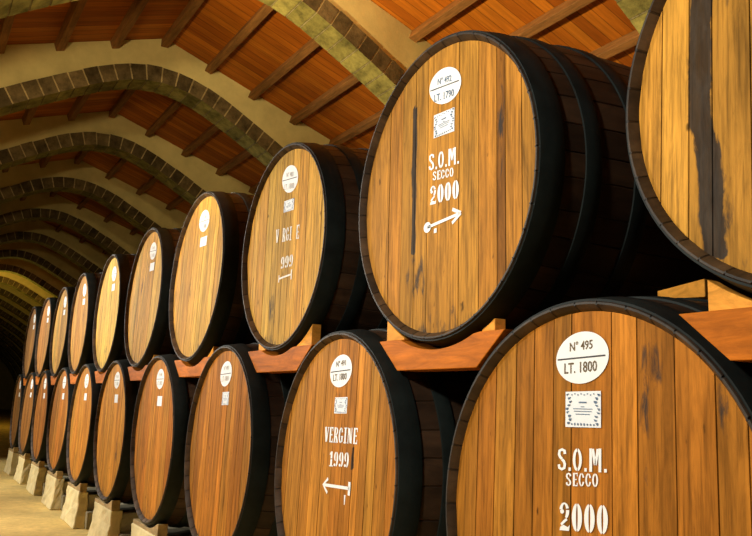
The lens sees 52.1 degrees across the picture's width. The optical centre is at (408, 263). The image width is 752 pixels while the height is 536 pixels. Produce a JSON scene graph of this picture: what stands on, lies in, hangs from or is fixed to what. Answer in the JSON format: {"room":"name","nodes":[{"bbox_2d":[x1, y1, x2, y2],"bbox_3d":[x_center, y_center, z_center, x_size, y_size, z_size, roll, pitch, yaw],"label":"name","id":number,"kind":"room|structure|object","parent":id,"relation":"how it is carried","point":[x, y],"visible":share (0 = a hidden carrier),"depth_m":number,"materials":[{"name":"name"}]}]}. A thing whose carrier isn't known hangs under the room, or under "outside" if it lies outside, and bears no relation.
{"room":"wine cellar","nodes":[
{"label":"wine cellar","id":0,"kind":"room"},
{"bbox_2d":[0,359,14,409],"bbox_3d":[-36.340,8.070,60.772,10.560,6.620,0.180,8,-12,-32],"label":"wall","id":1,"kind":"structure","parent":0,"point":[7,384],"depth_m":62.64,"materials":[{"name":"paint"}]},
{"bbox_2d":[0,409,88,535],"bbox_3d":[-15.823,6.215,28.612,10.800,0.180,76.260,8,-12,-32],"label":"floor","id":2,"kind":"structure","parent":0,"point":[22,513],"depth_m":8.63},
{"bbox_2d":[0,332,22,359],"bbox_3d":[-29.248,6.286,49.925,10.620,6.614,0.453,8,-12,-32],"label":"stone arch","id":3,"kind":"object","parent":2,"relation":"on","point":[8,341],"visible":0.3,"depth_m":51.55,"materials":[{"name":"beige paint"}]},
{"bbox_2d":[0,339,22,371],"bbox_3d":[-31.200,6.777,52.910,10.620,6.614,0.453,8,-12,-32],"label":"stone arch","id":4,"kind":"object","parent":2,"relation":"on","point":[3,344],"visible":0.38,"depth_m":54.69,"materials":[{"name":"beige paint"}]},
{"bbox_2d":[0,324,23,349],"bbox_3d":[-27.296,5.794,46.940,10.620,6.614,0.453,8,-12,-32],"label":"stone arch","id":5,"kind":"object","parent":2,"relation":"on","point":[4,330],"visible":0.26,"depth_m":48.43,"materials":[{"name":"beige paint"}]},
{"bbox_2d":[0,316,25,341],"bbox_3d":[-25.345,5.302,43.955,10.620,6.614,0.453,8,-12,-32],"label":"stone arch","id":6,"kind":"object","parent":2,"relation":"on","point":[20,333],"visible":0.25,"depth_m":45.29,"materials":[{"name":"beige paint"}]},
{"bbox_2d":[0,306,27,331],"bbox_3d":[-23.393,4.810,40.971,10.620,6.614,0.453,8,-12,-32],"label":"stone arch","id":7,"kind":"object","parent":2,"relation":"on","point":[5,313],"visible":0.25,"depth_m":42.16,"materials":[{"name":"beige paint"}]},
{"bbox_2d":[0,295,30,322],"bbox_3d":[-21.441,4.319,37.986,10.620,6.614,0.453,8,-12,-32],"label":"stone arch","id":8,"kind":"object","parent":2,"relation":"on","point":[5,302],"visible":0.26,"depth_m":39.02,"materials":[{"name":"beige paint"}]},
{"bbox_2d":[4,450,31,474],"bbox_3d":[-5.957,3.369,13.053,1.552,0.356,0.826,8,-12,-32],"label":"stone pier","id":9,"kind":"object","parent":2,"relation":"on","point":[12,460],"visible":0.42,"depth_m":12.45,"materials":[{"name":"beige stone"}]},
{"bbox_2d":[9,447,18,451],"bbox_3d":[-6.556,3.069,12.741,0.069,0.081,0.684,8,-12,-32],"label":"saddle","id":10,"kind":"object","parent":9,"relation":"on","point":[15,449],"visible":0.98,"depth_m":12.46,"materials":[{"name":"brown wood"}]},
{"bbox_2d":[10,374,24,448],"bbox_3d":[-5.871,2.550,13.216,1.641,1.342,1.326,8,-12,-32],"label":"wine cask","id":11,"kind":"object","parent":9,"relation":"on","point":[19,387],"visible":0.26,"depth_m":12.84,"materials":[{"name":"brown wood"}]},
{"bbox_3d":[-6.084,1.898,12.327,0.114,0.120,0.739,8,-12,-32],"label":"bearer timber","id":12,"kind":"object","parent":11,"relation":"on","visible":0},
{"bbox_2d":[22,306,42,378],"bbox_3d":[-5.455,1.377,12.833,1.635,1.276,1.263,9,-13,-32],"label":"wine cask","id":13,"kind":"object","parent":12,"relation":"on","point":[28,365],"visible":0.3,"depth_m":12.39,"materials":[{"name":"brown wood"}]},
{"bbox_2d":[0,284,41,311],"bbox_3d":[-19.489,3.827,35.001,10.620,6.614,0.453,8,-12,-32],"label":"stone arch","id":14,"kind":"object","parent":2,"relation":"on","point":[19,298],"visible":0.16,"depth_m":35.94,"materials":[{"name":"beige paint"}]},
{"bbox_2d":[0,272,53,305],"bbox_3d":[-17.538,3.335,32.016,10.620,6.614,0.453,8,-12,-32],"label":"stone arch","id":15,"kind":"object","parent":2,"relation":"on","point":[19,283],"visible":0.23,"depth_m":32.90,"materials":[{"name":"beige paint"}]},
{"bbox_2d":[13,456,46,483],"bbox_3d":[-5.180,3.174,11.865,1.551,0.353,0.830,8,-12,-32],"label":"stone pier","id":16,"kind":"object","parent":2,"relation":"on","point":[21,476],"visible":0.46,"depth_m":11.26,"materials":[{"name":"beige stone"}]},
{"bbox_2d":[19,453,29,458],"bbox_3d":[-5.778,2.875,11.551,0.069,0.081,0.684,8,-12,-32],"label":"saddle","id":17,"kind":"object","parent":16,"relation":"on","point":[26,455],"visible":0.98,"depth_m":11.28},
{"bbox_2d":[18,372,37,455],"bbox_3d":[-5.099,2.365,12.019,1.650,1.345,1.366,9,-13,-32],"label":"wine cask","id":18,"kind":"object","parent":16,"relation":"on","point":[25,422],"visible":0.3,"depth_m":11.62,"materials":[{"name":"brown wood"}]},
{"bbox_3d":[-5.306,1.696,11.138,0.114,0.120,0.763,8,-12,-32],"label":"bearer timber","id":19,"kind":"object","parent":18,"relation":"on","visible":0},
{"bbox_2d":[35,297,57,376],"bbox_3d":[-4.665,1.174,11.634,1.637,1.268,1.295,9,-13,-33],"label":"wine cask","id":20,"kind":"object","parent":19,"relation":"on","point":[42,349],"visible":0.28,"depth_m":11.20,"materials":[{"name":"brown wood"}]},
{"bbox_2d":[0,258,69,297],"bbox_3d":[-15.586,2.843,29.031,10.620,6.614,0.453,8,-12,-32],"label":"stone arch","id":21,"kind":"object","parent":2,"relation":"on","point":[46,281],"visible":0.27,"depth_m":29.88,"materials":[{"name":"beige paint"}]},
{"bbox_2d":[0,242,87,286],"bbox_3d":[-13.634,2.352,26.046,10.620,6.614,0.453,8,-12,-32],"label":"stone arch","id":22,"kind":"object","parent":2,"relation":"on","point":[62,268],"visible":0.23,"depth_m":26.85,"materials":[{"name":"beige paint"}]},
{"bbox_2d":[26,464,67,495],"bbox_3d":[-4.400,2.979,10.673,1.551,0.352,0.826,8,-12,-32],"label":"stone pier","id":23,"kind":"object","parent":2,"relation":"on","point":[37,476],"visible":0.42,"depth_m":10.08,"materials":[{"name":"beige stone"}]},
{"bbox_2d":[32,461,44,467],"bbox_3d":[-5.000,2.681,10.360,0.069,0.081,0.684,8,-12,-32],"label":"saddle","id":24,"kind":"object","parent":23,"relation":"on","point":[40,464],"visible":0.96,"depth_m":10.09,"materials":[{"name":"brown wood"}]},
{"bbox_2d":[31,370,53,462],"bbox_3d":[-4.333,2.164,10.834,1.624,1.328,1.326,8,-12,-32],"label":"wine cask","id":25,"kind":"object","parent":23,"relation":"on","point":[44,391],"visible":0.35,"depth_m":10.37,"materials":[{"name":"brown wood"}]},
{"bbox_2d":[51,376,56,384],"bbox_3d":[-4.530,1.513,9.948,0.114,0.120,0.713,8,-12,-32],"label":"bearer timber","id":26,"kind":"object","parent":25,"relation":"on","point":[53,378],"visible":0.32,"depth_m":10.01,"materials":[{"name":"brown wood"}]},
{"bbox_2d":[50,286,75,376],"bbox_3d":[-3.885,0.985,10.438,1.635,1.274,1.307,9,-13,-32],"label":"wine cask","id":27,"kind":"object","parent":26,"relation":"on","point":[58,342],"visible":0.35,"depth_m":9.99,"materials":[{"name":"brown wood"}]},
{"bbox_2d":[0,220,110,272],"bbox_3d":[-11.683,1.860,23.062,10.620,6.614,0.453,8,-12,-32],"label":"stone arch","id":28,"kind":"object","parent":2,"relation":"on","point":[89,257],"visible":0.29,"depth_m":23.80,"materials":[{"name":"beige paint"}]},
{"bbox_2d":[41,473,90,509],"bbox_3d":[-3.624,2.785,9.483,1.553,0.347,0.832,8,-12,-32],"label":"stone pier","id":29,"kind":"object","parent":2,"relation":"on","point":[54,496],"visible":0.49,"depth_m":8.88,"materials":[{"name":"beige stone"}]},
{"bbox_2d":[47,471,62,477],"bbox_3d":[-4.221,2.490,9.168,0.069,0.081,0.684,8,-12,-32],"label":"saddle","id":30,"kind":"object","parent":29,"relation":"on","point":[59,474],"visible":0.85,"depth_m":8.90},
{"bbox_2d":[46,367,74,473],"bbox_3d":[-3.551,1.977,9.653,1.644,1.355,1.336,9,-13,-33],"label":"wine cask","id":31,"kind":"object","parent":29,"relation":"on","point":[56,440],"visible":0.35,"depth_m":9.20,"materials":[{"name":"brown wood"}]},
{"bbox_2d":[70,373,78,383],"bbox_3d":[-3.752,1.313,8.759,0.114,0.120,0.712,8,-12,-32],"label":"bearer timber","id":32,"kind":"object","parent":31,"relation":"on","point":[73,377],"visible":0.27,"depth_m":8.83,"materials":[{"name":"brown wood"}]},
{"bbox_2d":[68,272,102,374],"bbox_3d":[-3.122,0.775,9.247,1.649,1.286,1.261,8,-12,-32],"label":"wine cask","id":33,"kind":"object","parent":32,"relation":"on","point":[80,337],"visible":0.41,"depth_m":8.71,"materials":[{"name":"brown wood"}]},
{"bbox_2d":[0,192,143,254],"bbox_3d":[-9.731,1.368,20.077,10.620,6.614,0.453,8,-12,-32],"label":"stone arch","id":34,"kind":"object","parent":2,"relation":"on","point":[112,237],"visible":0.3,"depth_m":20.74,"materials":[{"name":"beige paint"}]},
{"bbox_2d":[60,485,98,528],"bbox_3d":[-2.845,2.587,8.292,1.552,0.350,0.828,8,-12,-32],"label":"stone pier","id":35,"kind":"object","parent":2,"relation":"on","point":[78,507],"visible":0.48,"depth_m":7.71,"materials":[{"name":"beige stone"}]},
{"bbox_2d":[68,482,87,491],"bbox_3d":[-3.443,2.290,7.979,0.069,0.081,0.684,8,-12,-32],"label":"saddle","id":36,"kind":"object","parent":35,"relation":"on","point":[82,487],"visible":0.88,"depth_m":7.71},
{"bbox_2d":[66,363,101,486],"bbox_3d":[-2.763,1.769,8.438,1.639,1.344,1.377,9,-13,-32],"label":"wine cask","id":37,"kind":"object","parent":35,"relation":"on","point":[86,392],"visible":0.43,"depth_m":7.94,"materials":[{"name":"brown wood"}]},
{"bbox_2d":[95,370,106,382],"bbox_3d":[-2.968,1.118,7.560,0.114,0.120,0.707,8,-12,-32],"label":"bearer timber","id":38,"kind":"object","parent":37,"relation":"on","point":[99,376],"visible":0.3,"depth_m":7.61,"materials":[{"name":"brown wood"}]},
{"bbox_2d":[93,254,135,372],"bbox_3d":[-2.334,0.585,8.062,1.620,1.275,1.274,8,-12,-32],"label":"wine cask","id":39,"kind":"object","parent":38,"relation":"on","point":[109,315],"visible":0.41,"depth_m":7.54,"materials":[{"name":"brown wood"}]},
{"bbox_2d":[0,159,186,233],"bbox_3d":[-7.780,0.876,17.092,10.620,6.614,0.453,8,-12,-32],"label":"stone arch","id":40,"kind":"object","parent":2,"relation":"on","point":[145,212],"visible":0.33,"depth_m":17.65,"materials":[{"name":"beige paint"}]},
{"bbox_2d":[87,501,138,535],"bbox_3d":[-2.067,2.392,7.102,1.553,0.348,0.826,8,-12,-32],"label":"stone pier","id":41,"kind":"object","parent":2,"relation":"on","point":[105,522],"visible":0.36,"depth_m":6.57,"materials":[{"name":"beige stone"}]},
{"bbox_2d":[95,498,119,510],"bbox_3d":[-2.666,2.096,6.789,0.069,0.081,0.684,8,-12,-32],"label":"saddle","id":42,"kind":"object","parent":41,"relation":"on","point":[113,505],"visible":0.88,"depth_m":6.52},
{"bbox_2d":[93,359,140,503],"bbox_3d":[-1.984,1.570,7.247,1.640,1.344,1.372,8,-12,-32],"label":"wine cask","id":43,"kind":"object","parent":41,"relation":"on","point":[118,394],"visible":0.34,"depth_m":6.72,"materials":[{"name":"brown wood"}]},
{"bbox_2d":[128,365,147,380],"bbox_3d":[-2.190,0.912,6.372,0.114,0.120,0.759,8,-12,-32],"label":"bearer timber","id":44,"kind":"object","parent":43,"relation":"on","point":[135,374],"visible":0.34,"depth_m":6.41,"materials":[{"name":"brown wood"}]},
{"bbox_2d":[124,228,181,368],"bbox_3d":[-1.551,0.389,6.859,1.670,1.315,1.320,9,-13,-31],"label":"wine cask","id":45,"kind":"object","parent":44,"relation":"on","point":[146,324],"visible":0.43,"depth_m":6.32,"materials":[{"name":"brown wood"}]},
{"bbox_2d":[0,111,254,204],"bbox_3d":[-5.828,0.385,14.107,10.620,6.614,0.453,8,-12,-32],"label":"stone arch","id":46,"kind":"object","parent":2,"relation":"on","point":[189,177],"visible":0.38,"depth_m":14.52,"materials":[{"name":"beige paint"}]},
{"bbox_2d":[131,523,191,535],"bbox_3d":[-1.292,2.195,5.919,1.551,0.353,0.828,8,-12,-32],"label":"stone pier","id":47,"kind":"object","parent":2,"relation":"on","point":[136,530],"visible":0.2,"depth_m":5.67,"materials":[{"name":"beige stone"}]},
{"bbox_2d":[133,518,167,535],"bbox_3d":[-1.891,1.896,5.605,0.069,0.081,0.684,8,-12,-32],"label":"saddle","id":48,"kind":"object","parent":47,"relation":"on","point":[159,529],"visible":0.82,"depth_m":5.36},
{"bbox_2d":[130,354,198,527],"bbox_3d":[-1.218,1.377,6.068,1.639,1.333,1.318,8,-12,-31],"label":"wine cask","id":49,"kind":"object","parent":47,"relation":"on","point":[164,400],"visible":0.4,"depth_m":5.49,"materials":[{"name":"brown wood"}]},
{"bbox_2d":[175,357,209,377],"bbox_3d":[-1.422,0.708,5.201,0.114,0.120,0.795,8,-12,-32],"label":"bearer timber","id":50,"kind":"object","parent":49,"relation":"on","point":[184,369],"visible":0.57,"depth_m":5.21,"materials":[{"name":"brown wood"}]},
{"bbox_2d":[169,191,257,363],"bbox_3d":[-0.791,0.195,5.683,1.662,1.314,1.277,9,-13,-31],"label":"wine cask","id":51,"kind":"object","parent":50,"relation":"on","point":[206,306],"visible":0.38,"depth_m":5.08,"materials":[{"name":"brown wood"}]},
{"bbox_2d":[208,346,218,356],"bbox_3d":[-1.256,0.571,4.951,0.048,0.067,0.103,8,-12,-32],"label":"chock","id":52,"kind":"object","parent":50,"relation":"on","point":[214,348],"visible":0.3,"depth_m":4.91,"materials":[{"name":"brown wood"}]},
{"bbox_2d":[0,39,329,166],"bbox_3d":[-3.876,-0.107,11.122,10.620,6.614,0.453,8,-12,-32],"label":"stone arch","id":53,"kind":"object","parent":2,"relation":"on","point":[31,75],"visible":0.44,"depth_m":11.40,"materials":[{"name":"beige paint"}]},
{"bbox_2d":[0,0,430,104],"bbox_3d":[-1.925,-0.599,8.137,10.620,6.614,0.453,8,-12,-32],"label":"stone arch","id":54,"kind":"object","parent":2,"relation":"on","point":[369,42],"visible":0.18,"depth_m":9.18,"materials":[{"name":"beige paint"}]},
{"bbox_2d":[615,0,652,33],"bbox_3d":[0.027,-1.091,5.153,10.620,6.614,0.453,8,-12,-32],"label":"stone arch","id":55,"kind":"object","parent":2,"relation":"on","point":[636,11],"visible":0.09,"depth_m":6.79,"materials":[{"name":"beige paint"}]},
{"bbox_3d":[1.046,1.607,2.343,1.550,0.351,0.832,8,-12,-32],"label":"stone pier","id":56,"kind":"object","parent":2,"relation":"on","visible":0},
{"bbox_2d":[446,296,751,535],"bbox_3d":[1.127,0.812,2.517,1.665,1.360,1.321,10,-13,-32],"label":"wine cask","id":57,"kind":"object","parent":56,"relation":"on","point":[601,416],"visible":0.99,"depth_m":2.09,"materials":[{"name":"brown wood"}]},
{"bbox_2d":[573,402,591,414],"bbox_3d":[0.486,0.405,2.152,0.001,0.036,0.074,10,-13,-32],"label":"print","id":58,"kind":"object","parent":57,"relation":"attached to","point":[579,402],"depth_m":2.15},
{"bbox_2d":[658,279,717,298],"bbox_3d":[0.922,0.100,2.544,0.072,0.070,0.186,8,-12,-32],"label":"wedge","id":59,"kind":"object","parent":57,"relation":"on","point":[696,289],"visible":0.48,"depth_m":2.50,"materials":[{"name":"wood"}]},
{"bbox_3d":[0.259,1.802,3.546,1.550,0.357,0.828,8,-12,-32],"label":"stone pier","id":60,"kind":"object","parent":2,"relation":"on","visible":0},
{"bbox_2d":[274,328,479,535],"bbox_3d":[0.342,1.001,3.678,1.674,1.358,1.310,9,-13,-30],"label":"wine cask","id":61,"kind":"object","parent":60,"relation":"on","point":[364,444],"visible":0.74,"depth_m":3.11,"materials":[{"name":"brown wood"}]},
{"bbox_2d":[248,344,313,373],"bbox_3d":[-0.637,0.506,4.001,0.114,0.120,0.826,8,-12,-32],"label":"bearer timber","id":62,"kind":"object","parent":61,"relation":"on","point":[290,361],"visible":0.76,"depth_m":3.94,"materials":[{"name":"brown wood"}]},
{"bbox_2d":[259,344,270,350],"bbox_3d":[-0.787,0.456,4.233,0.048,0.051,0.098,8,-12,-32],"label":"chock","id":63,"kind":"object","parent":62,"relation":"on","point":[260,346],"visible":0.35,"depth_m":4.21,"materials":[{"name":"brown wood"}]},
{"bbox_2d":[297,324,320,345],"bbox_3d":[-0.494,0.357,3.792,0.048,0.103,0.171,8,-12,-32],"label":"chock","id":64,"kind":"object","parent":62,"relation":"on","point":[313,336],"visible":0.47,"depth_m":3.73,"materials":[{"name":"wood"}]},
{"bbox_2d":[242,142,387,352],"bbox_3d":[-0.009,-0.002,4.510,1.638,1.225,1.209,8,-12,-32],"label":"wine cask","id":65,"kind":"object","parent":62,"relation":"on","point":[302,265],"visible":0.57,"depth_m":3.89,"materials":[{"name":"brown wood"}]},
{"bbox_2d":[380,329,512,371],"bbox_3d":[0.139,0.329,2.809,0.114,0.120,0.785,8,-12,-32],"label":"bearer timber","id":66,"kind":"object","parent":61,"relation":"on","point":[471,353],"visible":0.88,"depth_m":2.72,"materials":[{"name":"brown wood"}]},
{"bbox_2d":[387,322,413,340],"bbox_3d":[-0.033,0.268,3.080,0.048,0.088,0.131,8,-12,-32],"label":"chock","id":67,"kind":"object","parent":66,"relation":"on","point":[392,333],"visible":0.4,"depth_m":3.07,"materials":[{"name":"wood"}]},
{"bbox_2d":[482,318,505,330],"bbox_3d":[0.286,0.210,2.587,0.048,0.042,0.069,8,-12,-32],"label":"chock","id":68,"kind":"object","parent":66,"relation":"on","point":[496,324],"visible":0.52,"depth_m":2.56,"materials":[{"name":"wood"}]},
{"bbox_2d":[359,30,751,346],"bbox_3d":[0.771,-0.203,3.307,1.659,1.300,1.266,7,-12,-32],"label":"wine cask","id":69,"kind":"object","parent":66,"relation":"on","point":[498,181],"visible":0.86,"depth_m":2.65,"materials":[{"name":"brown wood"}]},
{"bbox_3d":[-0.518,1.998,4.735,1.551,0.356,0.826,8,-12,-32],"label":"stone pier","id":70,"kind":"object","parent":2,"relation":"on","visible":0},
{"bbox_2d":[184,343,295,535],"bbox_3d":[-0.441,1.188,4.876,1.649,1.345,1.321,9,-13,-30],"label":"wine cask","id":71,"kind":"object","parent":70,"relation":"on","point":[236,413],"visible":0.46,"depth_m":4.29,"materials":[{"name":"brown wood"}]},
{"bbox_2d":[0,0,635,255],"bbox_3d":[-15.642,0.512,29.670,10.800,1.913,75.900,8,-12,-32],"label":"ceiling","id":72,"kind":"structure","parent":0,"point":[214,23],"depth_m":11.02,"materials":[{"name":"brown wood"}]},
{"bbox_2d":[0,15,14,53],"bbox_3d":[-4.615,-3.084,8.948,0.136,0.143,3.273,8,-12,-32],"label":"roof beam","id":73,"kind":"structure","parent":72,"relation":"attached to","point":[6,23],"depth_m":9.62,"materials":[{"name":"brown wood"}]},
{"bbox_2d":[22,106,37,124],"bbox_3d":[-5.954,-2.747,12.359,0.136,0.143,3.273,8,-12,-32],"label":"roof beam","id":74,"kind":"structure","parent":72,"relation":"attached to","point":[29,113],"depth_m":13.28,"materials":[{"name":"brown wood"}]},
{"bbox_2d":[39,156,51,167],"bbox_3d":[-7.293,-2.409,15.769,0.136,0.143,3.273,8,-12,-32],"label":"roof beam","id":75,"kind":"structure","parent":72,"relation":"attached to","point":[43,162],"depth_m":16.73,"materials":[{"name":"brown wood"}]},
{"bbox_2d":[50,192,57,196],"bbox_3d":[-8.650,-2.049,19.165,0.108,0.120,3.273,8,-12,-32],"label":"roof beam","id":76,"kind":"structure","parent":72,"relation":"attached to","point":[52,194],"depth_m":20.21,"materials":[{"name":"brown wood"}]},
{"bbox_2d":[55,224,63,231],"bbox_3d":[-10.020,-1.251,22.479,0.136,0.143,3.273,8,-12,-32],"label":"roof beam","id":77,"kind":"structure","parent":72,"relation":"attached to","point":[60,226],"depth_m":23.32,"materials":[{"name":"brown wood"}]},
{"bbox_2d":[54,0,86,50],"bbox_3d":[-4.002,-3.238,9.374,0.136,0.143,3.273,8,-12,-32],"label":"roof beam","id":78,"kind":"structure","parent":72,"relation":"attached to","point":[76,8],"depth_m":9.95,"materials":[{"name":"brown wood"}]},
{"bbox_2d":[67,94,90,120],"bbox_3d":[-5.342,-2.901,12.785,0.136,0.143,3.273,8,-12,-32],"label":"roof beam","id":79,"kind":"structure","parent":72,"relation":"attached to","point":[80,101],"depth_m":13.48,"materials":[{"name":"brown wood"}]},
{"bbox_2d":[74,151,88,164],"bbox_3d":[-6.698,-2.541,16.180,0.108,0.120,3.273,8,-12,-32],"label":"roof beam","id":80,"kind":"structure","parent":72,"relation":"attached to","point":[82,154],"depth_m":17.05,"materials":[{"name":"brown wood"}]},
{"bbox_2d":[79,236,86,242],"bbox_3d":[-9.423,-0.917,22.815,0.136,0.143,3.273,8,-12,-32],"label":"roof beam","id":81,"kind":"structure","parent":72,"relation":"attached to","point":[83,239],"depth_m":23.78,"materials":[{"name":"brown wood"}]},
{"bbox_2d":[77,197,89,209],"bbox_3d":[-8.069,-1.743,19.495,0.136,0.143,3.273,8,-12,-32],"label":"roof beam","id":82,"kind":"structure","parent":72,"relation":"attached to","point":[85,200],"depth_m":20.20,"materials":[{"name":"brown wood"}]},
{"bbox_2d":[103,211,116,222],"bbox_3d":[-7.472,-1.409,19.830,0.136,0.143,3.273,8,-12,-32],"label":"roof beam","id":83,"kind":"structure","parent":72,"relation":"attached to","point":[112,214],"depth_m":20.60,"materials":[{"name":"brown wood"}]},
{"bbox_2d":[105,158,126,179],"bbox_3d":[-6.117,-2.234,16.510,0.136,0.143,3.273,8,-12,-32],"label":"roof beam","id":84,"kind":"structure","parent":72,"relation":"attached to","point":[121,162],"depth_m":17.02,"materials":[{"name":"brown wood"}]},
{"bbox_2d":[109,89,135,117],"bbox_3d":[-4.746,-3.033,13.195,0.108,0.120,3.273,8,-12,-32],"label":"roof beam","id":85,"kind":"structure","parent":72,"relation":"attached to","point":[126,94],"depth_m":13.80,"materials":[{"name":"brown wood"}]},
{"bbox_2d":[110,0,148,48],"bbox_3d":[-3.390,-3.393,9.800,0.136,0.143,3.273,8,-12,-32],"label":"roof beam","id":86,"kind":"structure","parent":72,"relation":"attached to","point":[136,8],"depth_m":10.39,"materials":[{"name":"brown wood"}]},
{"bbox_2d":[130,227,139,234],"bbox_3d":[-6.875,-1.075,20.165,0.136,0.143,3.273,8,-12,-32],"label":"roof beam","id":87,"kind":"structure","parent":72,"relation":"attached to","point":[135,230],"depth_m":21.12,"materials":[{"name":"brown wood"}]},
{"bbox_2d":[136,177,157,195],"bbox_3d":[-5.520,-1.901,16.845,0.136,0.143,3.273,8,-12,-32],"label":"roof beam","id":88,"kind":"structure","parent":72,"relation":"attached to","point":[152,180],"depth_m":17.45,"materials":[{"name":"brown wood"}]},
{"bbox_2d":[145,100,181,137],"bbox_3d":[-4.165,-2.726,13.525,0.136,0.143,3.273,8,-12,-32],"label":"roof beam","id":89,"kind":"structure","parent":72,"relation":"attached to","point":[175,105],"depth_m":13.89,"materials":[{"name":"brown wood"}]},
{"bbox_2d":[165,196,184,210],"bbox_3d":[-4.923,-1.567,17.180,0.136,0.143,3.273,8,-12,-32],"label":"roof beam","id":90,"kind":"structure","parent":72,"relation":"attached to","point":[178,200],"depth_m":17.95,"materials":[{"name":"brown wood"}]},
{"bbox_2d":[161,0,203,47],"bbox_3d":[-2.795,-3.524,10.211,0.108,0.120,3.273,8,-12,-32],"label":"roof beam","id":91,"kind":"structure","parent":72,"relation":"attached to","point":[192,6],"depth_m":10.79,"materials":[{"name":"brown wood"}]},
{"bbox_2d":[181,124,218,156],"bbox_3d":[-3.568,-2.392,13.860,0.136,0.143,3.273,8,-12,-32],"label":"roof beam","id":92,"kind":"structure","parent":72,"relation":"attached to","point":[212,129],"depth_m":14.27,"materials":[{"name":"brown wood"}]},
{"bbox_2d":[215,149,250,175],"bbox_3d":[-2.972,-2.058,14.195,0.136,0.143,3.273,8,-12,-32],"label":"roof beam","id":93,"kind":"structure","parent":72,"relation":"attached to","point":[244,154],"depth_m":14.74,"materials":[{"name":"brown wood"}]},
{"bbox_2d":[205,4,272,73],"bbox_3d":[-2.214,-3.218,10.540,0.136,0.143,3.273,8,-12,-32],"label":"roof beam","id":94,"kind":"structure","parent":72,"relation":"attached to","point":[263,12],"depth_m":10.70,"materials":[{"name":"brown wood"}]},
{"bbox_2d":[248,182,258,193],"bbox_3d":[-2.375,-1.724,14.531,0.136,0.143,3.273,8,-12,-32],"label":"roof beam","id":95,"kind":"structure","parent":72,"relation":"attached to","point":[252,190],"depth_m":15.67,"materials":[{"name":"brown wood"}]},
{"bbox_2d":[248,38,319,99],"bbox_3d":[-1.617,-2.884,10.875,0.136,0.143,3.273,8,-12,-32],"label":"roof beam","id":96,"kind":"structure","parent":72,"relation":"attached to","point":[311,45],"depth_m":11.08,"materials":[{"name":"brown wood"}]},
{"bbox_2d":[289,74,358,124],"bbox_3d":[-1.020,-2.550,11.211,0.136,0.143,3.273,8,-12,-32],"label":"roof beam","id":97,"kind":"structure","parent":72,"relation":"attached to","point":[350,80],"depth_m":11.52,"materials":[{"name":"brown wood"}]},
{"bbox_2d":[329,109,382,144],"bbox_3d":[-0.423,-2.216,11.546,0.136,0.143,3.273,8,-12,-32],"label":"roof beam","id":98,"kind":"structure","parent":72,"relation":"attached to","point":[372,120],"depth_m":12.07,"materials":[{"name":"brown wood"}]},
{"bbox_2d":[409,0,476,42],"bbox_3d":[0.932,-3.042,8.226,0.136,0.143,3.273,8,-12,-32],"label":"roof beam","id":99,"kind":"structure","parent":72,"relation":"attached to","point":[456,6],"depth_m":9.03,"materials":[{"name":"brown wood"}]},
{"bbox_2d":[509,0,594,37],"bbox_3d":[1.529,-2.708,8.561,0.136,0.143,3.273,8,-12,-32],"label":"roof beam","id":100,"kind":"structure","parent":72,"relation":"attached to","point":[568,7],"depth_m":8.44,"materials":[{"name":"brown wood"}]},
{"bbox_2d":[590,30,639,58],"bbox_3d":[2.125,-2.374,8.896,0.136,0.143,3.273,8,-12,-32],"label":"roof beam","id":101,"kind":"structure","parent":72,"relation":"attached to","point":[629,40],"depth_m":8.53,"materials":[{"name":"brown wood"}]},
{"bbox_3d":[1.852,1.412,1.110,1.549,0.335,0.830,8,-12,-32],"label":"stone pier","id":102,"kind":"object","parent":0,"visible":0},
{"bbox_3d":[1.927,0.629,1.265,1.620,1.326,1.326,11,-14,-31],"label":"wine cask","id":103,"kind":"object","parent":102,"relation":"on","visible":0},
{"bbox_2d":[679,307,751,362],"bbox_3d":[0.936,0.136,1.589,0.114,0.120,0.817,8,-12,-32],"label":"bearer timber","id":104,"kind":"object","parent":103,"relation":"on","point":[729,331],"visible":1,"depth_m":1.78,"materials":[{"name":"brown wood"}]},
{"bbox_2d":[626,0,751,292],"bbox_3d":[1.589,-0.357,2.077,1.687,1.285,1.266,8,-12,-29],"label":"wine cask","id":105,"kind":"object","parent":104,"relation":"on","point":[689,99],"visible":1,"depth_m":1.95,"materials":[{"name":"brown wood"}]},
{"bbox_2d":[708,280,751,310],"bbox_3d":[0.784,0.073,1.828,0.048,0.079,0.135,8,-12,-32],"label":"chock","id":106,"kind":"object","parent":104,"relation":"on","point":[720,296],"visible":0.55,"depth_m":1.84,"materials":[{"name":"wood"}]}
]}

